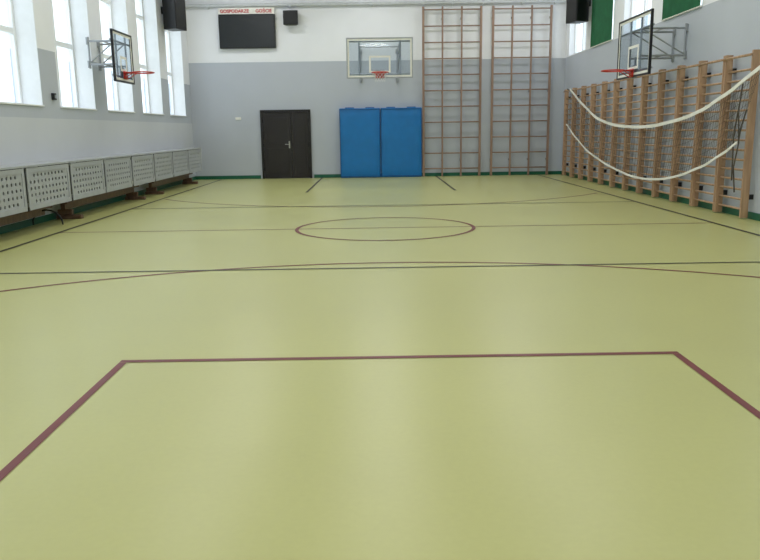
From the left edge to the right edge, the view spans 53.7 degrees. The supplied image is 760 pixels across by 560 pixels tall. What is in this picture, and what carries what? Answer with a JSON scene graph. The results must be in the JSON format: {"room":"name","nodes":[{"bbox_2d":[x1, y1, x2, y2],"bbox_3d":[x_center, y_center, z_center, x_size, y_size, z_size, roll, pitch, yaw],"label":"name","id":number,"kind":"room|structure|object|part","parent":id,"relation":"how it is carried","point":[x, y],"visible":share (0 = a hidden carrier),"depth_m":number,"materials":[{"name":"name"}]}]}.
{"room":"sports hall","nodes":[
{"label":"sports hall","id":0,"kind":"room"},
{"bbox_2d":[0,0,195,226],"bbox_3d":[-6.067,-3.580,10.045,0.480,6.200,27.200,-1,11,0],"label":"wall","id":1,"kind":"structure","parent":0,"point":[49,132],"depth_m":15.34,"materials":[{"name":"grey paint"}]},
{"bbox_2d":[0,0,22,102],"bbox_3d":[-6.231,-4.606,11.745,0.080,3.650,1.800,-1,11,0],"label":"frame","id":2,"kind":"object","parent":1,"relation":"attached to","point":[10,30],"visible":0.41,"depth_m":12.73,"materials":[{"name":"plastic"}]},
{"bbox_2d":[0,166,27,217],"bbox_3d":[-5.521,-1.200,10.372,0.539,0.670,1.652,-1,11,0],"label":"radiator cover","id":3,"kind":"object","parent":1,"relation":"attached to","point":[13,198],"visible":1,"depth_m":10.79,"materials":[{"name":"grey metal"}]},
{"bbox_3d":[-5.526,-1.514,10.309,0.538,0.030,1.652,-1,11,0],"label":"casing","id":4,"kind":"part","parent":3,"relation":"part of","materials":[{"name":"grey metal"}]},
{"bbox_2d":[0,102,44,106],"bbox_3d":[-5.978,-2.835,12.101,0.365,0.029,1.796,-1,11,0],"label":"window sill","id":5,"kind":"structure","parent":1,"relation":"in","point":[10,103],"depth_m":12.13,"materials":[{"name":"white paint"}]},
{"bbox_2d":[12,0,42,104],"bbox_3d":[-6.021,-4.623,11.744,0.337,3.619,1.798,-1,11,0],"label":"reveal","id":6,"kind":"object","parent":1,"relation":"attached to","point":[23,11],"visible":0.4,"depth_m":12.80,"materials":[{"name":"white paint"}]},
{"bbox_2d":[0,161,71,210],"bbox_3d":[-5.535,-1.526,12.000,0.539,0.670,1.652,-1,11,0],"label":"radiator cover","id":7,"kind":"object","parent":1,"relation":"attached to","point":[48,184],"visible":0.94,"depth_m":11.94,"materials":[{"name":"grey metal"}]},
{"bbox_3d":[-5.539,-1.839,11.937,0.538,0.030,1.652,-1,11,0],"label":"casing","id":8,"kind":"part","parent":7,"relation":"part of","materials":[{"name":"grey metal"}]},
{"bbox_2d":[25,164,71,210],"bbox_3d":[-5.285,-1.510,12.005,0.024,0.630,1.580,-1,11,0],"label":"grille","id":9,"kind":"object","parent":7,"relation":"attached to","point":[66,196],"depth_m":11.92,"materials":[{"name":"grey metal"}]},
{"bbox_2d":[51,93,56,99],"bbox_3d":[-5.809,-3.270,13.372,0.059,0.120,0.120,-1,11,0],"label":"wall thermostat","id":10,"kind":"object","parent":1,"relation":"attached to","point":[53,95],"visible":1,"depth_m":13.32,"materials":[{"name":"black plastic"}]},
{"bbox_2d":[50,0,78,107],"bbox_3d":[-6.251,-5.100,14.216,0.080,3.650,1.800,-1,11,0],"label":"frame","id":11,"kind":"object","parent":1,"relation":"attached to","point":[69,45],"visible":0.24,"depth_m":15.05,"materials":[{"name":"plastic"}]},
{"bbox_2d":[39,158,105,199],"bbox_3d":[-5.548,-1.851,13.628,0.539,0.670,1.652,-1,11,0],"label":"radiator cover","id":12,"kind":"object","parent":1,"relation":"attached to","point":[87,179],"visible":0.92,"depth_m":13.58,"materials":[{"name":"grey metal"}]},
{"bbox_3d":[-5.552,-2.165,13.565,0.538,0.030,1.652,-1,11,0],"label":"casing","id":13,"kind":"part","parent":12,"relation":"part of","materials":[{"name":"grey metal"}]},
{"bbox_2d":[70,160,105,199],"bbox_3d":[-5.298,-1.835,13.633,0.024,0.630,1.580,-1,11,0],"label":"grille","id":14,"kind":"object","parent":12,"relation":"attached to","point":[75,168],"depth_m":13.56,"materials":[{"name":"grey metal"}]},
{"bbox_2d":[50,0,95,108],"bbox_3d":[-6.041,-5.117,14.215,0.337,3.619,1.798,-1,11,0],"label":"reveal","id":15,"kind":"object","parent":1,"relation":"attached to","point":[78,8],"visible":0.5,"depth_m":15.23,"materials":[{"name":"white paint"}]},
{"bbox_2d":[60,106,96,109],"bbox_3d":[-5.999,-3.329,14.573,0.365,0.029,1.796,-1,11,0],"label":"window sill","id":16,"kind":"structure","parent":1,"relation":"in","point":[60,106],"depth_m":14.38,"materials":[{"name":"white paint"}]},
{"bbox_2d":[0,176,195,233],"bbox_3d":[-5.774,-0.596,10.634,0.020,0.110,27.180,-1,11,0],"label":"baseboard","id":17,"kind":"structure","parent":1,"relation":"attached to","point":[26,223],"depth_m":14.46,"materials":[{"name":"green plastic"}]},
{"bbox_2d":[81,155,132,192],"bbox_3d":[-5.561,-2.176,15.255,0.539,0.670,1.652,-1,11,0],"label":"radiator cover","id":18,"kind":"object","parent":1,"relation":"attached to","point":[117,168],"visible":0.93,"depth_m":15.20,"materials":[{"name":"grey metal"}]},
{"bbox_3d":[-5.565,-2.490,15.193,0.538,0.030,1.652,-1,11,0],"label":"casing","id":19,"kind":"part","parent":18,"relation":"part of","materials":[{"name":"grey metal"}]},
{"bbox_2d":[103,157,132,192],"bbox_3d":[-5.312,-2.160,15.261,0.024,0.630,1.580,-1,11,0],"label":"grille","id":20,"kind":"object","parent":18,"relation":"attached to","point":[123,175],"depth_m":15.18,"materials":[{"name":"grey metal"}]},
{"bbox_2d":[99,0,119,110],"bbox_3d":[-6.272,-5.594,16.688,0.080,3.650,1.800,-1,11,0],"label":"frame","id":21,"kind":"object","parent":1,"relation":"attached to","point":[107,2],"visible":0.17,"depth_m":17.50,"materials":[{"name":"plastic"}]},
{"bbox_2d":[99,0,133,111],"bbox_3d":[-6.061,-5.611,16.686,0.337,3.619,1.798,-1,11,0],"label":"reveal","id":22,"kind":"object","parent":1,"relation":"attached to","point":[119,14],"visible":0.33,"depth_m":17.64,"materials":[{"name":"white paint"}]},
{"bbox_2d":[85,28,154,84],"bbox_3d":[-5.262,-4.553,15.364,1.232,1.000,1.200,-1,11,0],"label":"basketball hoop","id":23,"kind":"object","parent":1,"relation":"attached to","point":[124,78],"visible":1,"depth_m":15.27,"materials":[{"name":"black metal"}]},
{"bbox_3d":[-5.269,-4.553,15.364,0.050,1.000,1.200,-1,11,0],"label":"board frame","id":24,"kind":"part","parent":23,"relation":"part of","materials":[{"name":"black metal"}]},
{"bbox_2d":[108,110,134,112],"bbox_3d":[-6.019,-3.823,17.044,0.365,0.029,1.796,-1,11,0],"label":"window sill","id":25,"kind":"structure","parent":1,"relation":"in","point":[108,110],"depth_m":16.90,"materials":[{"name":"white paint"}]},
{"bbox_2d":[113,153,154,185],"bbox_3d":[-5.575,-2.502,16.883,0.539,0.670,1.652,-1,11,0],"label":"radiator cover","id":26,"kind":"object","parent":1,"relation":"attached to","point":[142,164],"visible":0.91,"depth_m":16.89,"materials":[{"name":"grey metal"}]},
{"bbox_3d":[-5.579,-2.816,16.820,0.538,0.030,1.652,-1,11,0],"label":"casing","id":27,"kind":"part","parent":26,"relation":"part of","materials":[{"name":"grey metal"}]},
{"bbox_2d":[131,154,154,185],"bbox_3d":[-5.325,-2.486,16.888,0.024,0.630,1.580,-1,11,0],"label":"grille","id":28,"kind":"object","parent":26,"relation":"attached to","point":[147,175],"depth_m":16.82,"materials":[{"name":"grey metal"}]},
{"bbox_2d":[136,0,150,112],"bbox_3d":[-6.292,-6.088,19.159,0.080,3.650,1.800,-1,11,0],"label":"frame","id":29,"kind":"object","parent":1,"relation":"attached to","point":[140,17],"visible":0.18,"depth_m":19.99,"materials":[{"name":"plastic"}]},
{"bbox_2d":[136,0,162,113],"bbox_3d":[-6.082,-6.105,19.157,0.337,3.619,1.798,-1,11,0],"label":"reveal","id":30,"kind":"object","parent":1,"relation":"attached to","point":[149,6],"visible":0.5,"depth_m":20.09,"materials":[{"name":"white paint"}]},
{"bbox_2d":[135,151,172,180],"bbox_3d":[-5.588,-2.827,18.511,0.539,0.670,1.652,-1,11,0],"label":"radiator cover","id":31,"kind":"object","parent":1,"relation":"attached to","point":[163,164],"visible":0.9,"depth_m":18.50,"materials":[{"name":"grey metal"}]},
{"bbox_3d":[-5.592,-3.141,18.448,0.538,0.030,1.652,-1,11,0],"label":"casing","id":32,"kind":"part","parent":31,"relation":"part of","materials":[{"name":"grey metal"}]},
{"bbox_2d":[154,152,172,180],"bbox_3d":[-5.338,-2.811,18.516,0.024,0.630,1.580,-1,11,0],"label":"grille","id":33,"kind":"object","parent":31,"relation":"attached to","point":[163,167],"depth_m":18.47,"materials":[{"name":"grey metal"}]},
{"bbox_2d":[165,30,174,114],"bbox_3d":[-6.312,-6.582,21.630,0.080,3.650,1.800,-1,11,0],"label":"frame","id":34,"kind":"object","parent":1,"relation":"attached to","point":[166,31],"visible":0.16,"depth_m":22.53,"materials":[{"name":"plastic"}]},
{"bbox_2d":[156,149,188,176],"bbox_3d":[-5.601,-3.152,20.139,0.539,0.670,1.652,-1,11,0],"label":"radiator cover","id":35,"kind":"object","parent":1,"relation":"attached to","point":[179,156],"visible":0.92,"depth_m":20.12,"materials":[{"name":"grey metal"}]},
{"bbox_3d":[-5.605,-3.466,20.076,0.538,0.030,1.652,-1,11,0],"label":"casing","id":36,"kind":"part","parent":35,"relation":"part of","materials":[{"name":"white wood"}]},
{"bbox_2d":[172,151,188,176],"bbox_3d":[-5.351,-3.137,20.144,0.024,0.630,1.580,-1,11,0],"label":"grille","id":37,"kind":"object","parent":35,"relation":"attached to","point":[181,167],"depth_m":20.11,"materials":[{"name":"grey metal"}]},
{"bbox_2d":[161,0,186,30],"bbox_3d":[-5.653,-7.272,20.340,0.562,0.950,0.594,2,12,14],"label":"loudspeaker","id":38,"kind":"object","parent":1,"relation":"attached to","point":[173,11],"visible":1,"depth_m":20.15,"materials":[{"name":"black plastic"}]},
{"bbox_2d":[175,0,186,28],"bbox_3d":[-5.387,-7.262,20.271,0.012,0.855,0.540,2,12,14],"label":"grille","id":39,"kind":"object","parent":38,"relation":"attached to","point":[180,10],"depth_m":20.25,"materials":[{"name":"black metal"}]},
{"bbox_2d":[166,31,185,115],"bbox_3d":[-6.102,-6.599,21.628,0.337,3.619,1.798,-1,11,0],"label":"reveal","id":40,"kind":"object","parent":1,"relation":"attached to","point":[175,36],"visible":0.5,"depth_m":22.61,"materials":[{"name":"white paint"}]},
{"bbox_2d":[177,148,201,172],"bbox_3d":[-5.614,-3.478,21.766,0.539,0.670,1.652,-1,11,0],"label":"radiator cover","id":41,"kind":"object","parent":1,"relation":"attached to","point":[194,154],"visible":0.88,"depth_m":21.73,"materials":[{"name":"grey metal"}]},
{"bbox_3d":[-5.619,-3.792,21.703,0.538,0.030,1.652,-1,11,0],"label":"casing","id":42,"kind":"part","parent":41,"relation":"part of","materials":[{"name":"white wood"}]},
{"bbox_2d":[188,149,201,172],"bbox_3d":[-5.365,-3.462,21.771,0.024,0.630,1.580,-1,11,0],"label":"grille","id":43,"kind":"object","parent":41,"relation":"attached to","point":[194,156],"depth_m":21.70,"materials":[{"name":"grey metal"}]},
{"bbox_2d":[185,0,566,178],"bbox_3d":[-0.178,-6.367,23.558,12.520,6.200,0.300,-1,11,0],"label":"wall","id":44,"kind":"structure","parent":0,"point":[306,68],"depth_m":23.42,"materials":[{"name":"grey paint"}]},
{"bbox_2d":[218,7,275,48],"bbox_3d":[-4.076,-7.729,23.024,1.720,1.190,0.149,-1,11,0],"label":"scoreboard","id":45,"kind":"object","parent":44,"relation":"attached to","point":[239,28],"visible":1,"depth_m":22.95,"materials":[{"name":"black plastic"}]},
{"bbox_2d":[262,112,292,177],"bbox_3d":[-3.236,-4.262,23.771,0.891,2.055,0.050,-1,11,0],"label":"leaf","id":46,"kind":"object","parent":44,"relation":"attached to","point":[277,132],"visible":1,"depth_m":23.75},
{"bbox_2d":[260,109,311,178],"bbox_3d":[-2.967,-4.297,23.760,1.580,2.140,0.069,-1,11,0],"label":"frame","id":47,"kind":"object","parent":44,"relation":"attached to","point":[300,110],"visible":1,"depth_m":23.65,"materials":[{"name":"black metal"}]},
{"bbox_2d":[283,10,297,25],"bbox_3d":[-2.720,-7.993,22.895,0.452,0.420,0.322,-1,11,0],"label":"loudspeaker","id":48,"kind":"object","parent":44,"relation":"attached to","point":[290,17],"visible":1,"depth_m":22.74,"materials":[{"name":"black plastic"}]},
{"bbox_2d":[291,112,309,177],"bbox_3d":[-2.518,-4.273,23.774,0.531,2.055,0.050,-1,11,0],"label":"leaf","id":49,"kind":"object","parent":44,"relation":"attached to","point":[299,120],"visible":1,"depth_m":23.76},
{"bbox_2d":[185,0,565,8],"bbox_3d":[-0.106,-8.428,22.918,11.720,0.130,0.150,-1,11,0],"label":"trim","id":50,"kind":"structure","parent":44,"relation":"attached to","point":[482,2],"depth_m":22.85,"materials":[{"name":"paint"}]},
{"bbox_2d":[196,171,560,179],"bbox_3d":[-0.034,-3.352,23.999,11.720,0.110,0.020,-1,11,0],"label":"baseboard","id":51,"kind":"structure","parent":44,"relation":"attached to","point":[517,172],"depth_m":24.00,"materials":[{"name":"green plastic"}]},
{"bbox_2d":[346,37,412,82],"bbox_3d":[-0.016,-6.249,21.662,1.830,1.192,3.478,-1,11,0],"label":"basketball hoop","id":52,"kind":"object","parent":44,"relation":"attached to","point":[378,74],"visible":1,"depth_m":20.57,"materials":[{"name":"metal"}]},
{"bbox_2d":[422,6,482,176],"bbox_3d":[2.236,-5.834,23.425,1.840,5.140,0.200,-1,11,0],"label":"climbing frame","id":53,"kind":"object","parent":44,"relation":"attached to","point":[480,8],"visible":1,"depth_m":23.34,"materials":[{"name":"brown wood"}]},
{"bbox_2d":[490,5,552,175],"bbox_3d":[4.381,-5.867,23.436,1.850,5.140,0.200,-1,11,0],"label":"climbing frame","id":54,"kind":"object","parent":44,"relation":"attached to","point":[548,89],"visible":1,"depth_m":23.33,"materials":[{"name":"brown wood"}]},
{"bbox_2d":[0,174,759,559],"bbox_3d":[-0.023,-0.537,10.703,12.520,0.205,27.800,-1,11,0],"label":"floor","id":55,"kind":"structure","parent":0,"point":[629,456],"depth_m":4.60,"materials":[{"name":"green rubber"}]},
{"bbox_2d":[0,206,63,225],"bbox_3d":[-5.481,-0.708,10.624,0.518,0.305,4.000,-1,11,0],"label":"bench","id":56,"kind":"object","parent":55,"relation":"on","point":[28,214],"visible":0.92,"depth_m":11.75,"materials":[{"name":"brown wood"}]},
{"bbox_3d":[-5.598,-0.839,10.597,0.260,0.035,4.000,-1,11,0],"label":"seat","id":57,"kind":"part","parent":56,"relation":"part of","materials":[{"name":"brown wood"}]},
{"bbox_2d":[56,185,145,218],"bbox_3d":[-5.543,-1.614,15.184,0.440,0.315,4.100,-1,11,0],"label":"bench","id":58,"kind":"object","parent":55,"relation":"on","point":[65,212],"visible":0.82,"depth_m":14.35,"materials":[{"name":"brown wood"}]},
{"bbox_3d":[-5.625,-1.750,15.156,0.260,0.035,4.100,-1,11,0],"label":"seat","id":59,"kind":"part","parent":58,"relation":"part of","materials":[{"name":"brown wood"}]},
{"bbox_2d":[145,173,197,194],"bbox_3d":[-5.564,-2.624,20.234,0.440,0.315,4.000,-1,11,0],"label":"bench","id":60,"kind":"object","parent":55,"relation":"on","point":[152,189],"visible":0.89,"depth_m":19.49,"materials":[{"name":"brown wood"}]},
{"bbox_3d":[-5.646,-2.760,20.206,0.260,0.035,4.000,-1,11,0],"label":"seat","id":61,"kind":"part","parent":60,"relation":"part of","materials":[{"name":"brown wood"}]},
{"bbox_2d":[339,107,380,177],"bbox_3d":[-0.622,-4.329,23.652,1.278,2.180,0.228,-1,11,0],"label":"mat","id":62,"kind":"object","parent":55,"relation":"on","point":[360,149],"visible":1,"depth_m":23.56,"materials":[{"name":"blue leather"}]},
{"bbox_2d":[380,106,421,176],"bbox_3d":[0.670,-4.349,23.659,1.293,2.180,0.228,-1,11,0],"label":"mat","id":63,"kind":"object","parent":55,"relation":"on","point":[401,128],"visible":1,"depth_m":23.56,"materials":[{"name":"blue leather"}]},
{"bbox_2d":[562,0,759,213],"bbox_3d":[6.042,-3.765,10.107,0.300,6.200,27.200,-1,11,0],"label":"wall","id":64,"kind":"structure","parent":0,"point":[717,29],"depth_m":14.62,"materials":[{"name":"grey paint"}]},
{"bbox_2d":[562,88,572,176],"bbox_3d":[5.703,-4.426,22.564,0.229,2.580,0.941,-1,11,0],"label":"wall bars","id":65,"kind":"object","parent":64,"relation":"attached to","point":[566,96],"visible":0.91,"depth_m":22.90,"materials":[{"name":"brown wood"}]},
{"bbox_2d":[570,86,581,178],"bbox_3d":[5.711,-4.237,21.618,0.229,2.580,0.941,-1,11,0],"label":"wall bars","id":66,"kind":"object","parent":64,"relation":"attached to","point":[573,165],"visible":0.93,"depth_m":21.93,"materials":[{"name":"brown wood"}]},
{"bbox_2d":[566,0,590,23],"bbox_3d":[5.497,-7.560,20.577,0.562,0.950,0.594,-4,12,-15],"label":"loudspeaker","id":67,"kind":"object","parent":64,"relation":"attached to","point":[577,11],"visible":1,"depth_m":20.41,"materials":[{"name":"black plastic"}]},
{"bbox_2d":[566,0,576,21],"bbox_3d":[5.232,-7.542,20.506,0.012,0.855,0.540,-4,12,-15],"label":"grille","id":68,"kind":"object","parent":67,"relation":"attached to","point":[571,5],"depth_m":20.52,"materials":[{"name":"black metal"}]},
{"bbox_2d":[574,22,585,53],"bbox_3d":[5.973,-7.609,21.882,0.080,1.880,1.800,-1,11,0],"label":"frame","id":69,"kind":"object","parent":64,"relation":"attached to","point":[584,24],"visible":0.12,"depth_m":22.71,"materials":[{"name":"plastic"}]},
{"bbox_2d":[579,84,591,180],"bbox_3d":[5.719,-4.048,20.671,0.229,2.580,0.941,-1,11,0],"label":"wall bars","id":70,"kind":"object","parent":64,"relation":"attached to","point":[582,167],"visible":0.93,"depth_m":20.98,"materials":[{"name":"brown wood"}]},
{"bbox_2d":[588,82,605,181],"bbox_3d":[5.726,-3.859,19.725,0.229,2.580,0.941,-1,11,0],"label":"wall bars","id":71,"kind":"object","parent":64,"relation":"attached to","point":[594,93],"visible":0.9,"depth_m":20.01,"materials":[{"name":"brown wood"}]},
{"bbox_2d":[590,0,612,47],"bbox_3d":[5.762,-7.137,19.425,0.038,1.995,1.840,-1,11,0],"label":"window blind","id":72,"kind":"object","parent":64,"relation":"attached to","point":[602,10],"visible":1,"depth_m":19.51,"materials":[{"name":"fabric"}]},
{"bbox_2d":[598,79,617,186],"bbox_3d":[5.734,-3.670,18.779,0.229,2.580,0.941,-1,11,0],"label":"wall bars","id":73,"kind":"object","parent":64,"relation":"attached to","point":[605,90],"visible":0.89,"depth_m":19.05,"materials":[{"name":"brown wood"}]},
{"bbox_2d":[610,79,627,189],"bbox_3d":[5.742,-3.481,17.833,0.229,2.580,0.941,-1,11,0],"label":"wall bars","id":74,"kind":"object","parent":64,"relation":"attached to","point":[613,174],"visible":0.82,"depth_m":18.11,"materials":[{"name":"brown wood"}]},
{"bbox_2d":[623,76,642,192],"bbox_3d":[5.750,-3.292,16.886,0.229,2.580,0.941,-1,11,0],"label":"wall bars","id":75,"kind":"object","parent":64,"relation":"attached to","point":[631,86],"visible":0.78,"depth_m":17.15,"materials":[{"name":"brown wood"}]},
{"bbox_2d":[630,0,648,30],"bbox_3d":[6.013,-6.609,16.881,0.080,1.880,1.800,-1,11,0],"label":"frame","id":76,"kind":"object","parent":64,"relation":"attached to","point":[646,2],"visible":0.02,"depth_m":17.03,"materials":[{"name":"plastic"}]},
{"bbox_2d":[601,8,688,79],"bbox_3d":[5.125,-4.522,14.541,1.490,1.170,1.573,7,14,34],"label":"basketball hoop","id":77,"kind":"object","parent":64,"relation":"attached to","point":[631,72],"visible":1,"depth_m":14.49,"materials":[{"name":"black metal"}]},
{"bbox_3d":[4.956,-4.548,14.633,0.050,1.150,1.850,-1,11,0],"label":"board frame","id":78,"kind":"part","parent":77,"relation":"part of","materials":[{"name":"black metal"}]},
{"bbox_2d":[637,69,659,196],"bbox_3d":[5.757,-3.102,15.940,0.229,2.580,0.941,-1,11,0],"label":"wall bars","id":79,"kind":"object","parent":64,"relation":"attached to","point":[645,84],"visible":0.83,"depth_m":16.20,"materials":[{"name":"brown wood"}]},
{"bbox_2d":[561,171,759,220],"bbox_3d":[5.924,-0.775,10.693,0.020,0.110,27.180,-1,11,0],"label":"baseboard","id":80,"kind":"structure","parent":64,"relation":"attached to","point":[751,215],"depth_m":14.44,"materials":[{"name":"green plastic"}]},
{"bbox_2d":[566,65,759,191],"bbox_3d":[5.630,-3.400,16.546,0.290,2.252,12.313,-1,11,-1],"label":"net","id":81,"kind":"object","parent":64,"relation":"attached to","point":[757,69],"visible":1,"depth_m":13.82,"materials":[{"name":"white fabric"}]},
{"bbox_2d":[652,65,678,200],"bbox_3d":[5.765,-2.913,14.994,0.229,2.580,0.941,-1,11,0],"label":"wall bars","id":82,"kind":"object","parent":64,"relation":"attached to","point":[662,74],"visible":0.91,"depth_m":15.25,"materials":[{"name":"brown wood"}]},
{"bbox_2d":[662,0,701,20],"bbox_3d":[5.804,-6.118,14.326,0.038,1.995,1.840,-1,11,0],"label":"window blind","id":83,"kind":"object","parent":64,"relation":"attached to","point":[671,8],"visible":1,"depth_m":14.67,"materials":[{"name":"fabric"}]},
{"bbox_2d":[670,61,708,205],"bbox_3d":[5.773,-2.724,14.048,0.229,2.580,0.941,-1,11,0],"label":"wall bars","id":84,"kind":"object","parent":64,"relation":"attached to","point":[681,70],"visible":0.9,"depth_m":14.29,"materials":[{"name":"brown wood"}]},
{"bbox_2d":[691,56,734,211],"bbox_3d":[5.781,-2.535,13.101,0.229,2.580,0.941,-1,11,0],"label":"wall bars","id":85,"kind":"object","parent":64,"relation":"attached to","point":[703,75],"visible":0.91,"depth_m":13.34,"materials":[{"name":"brown wood"}]},
{"bbox_2d":[714,49,759,217],"bbox_3d":[5.788,-2.346,12.155,0.229,2.580,0.941,-1,11,0],"label":"wall bars","id":86,"kind":"object","parent":64,"relation":"attached to","point":[729,70],"visible":0.84,"depth_m":11.95,"materials":[{"name":"brown wood"}]}
]}

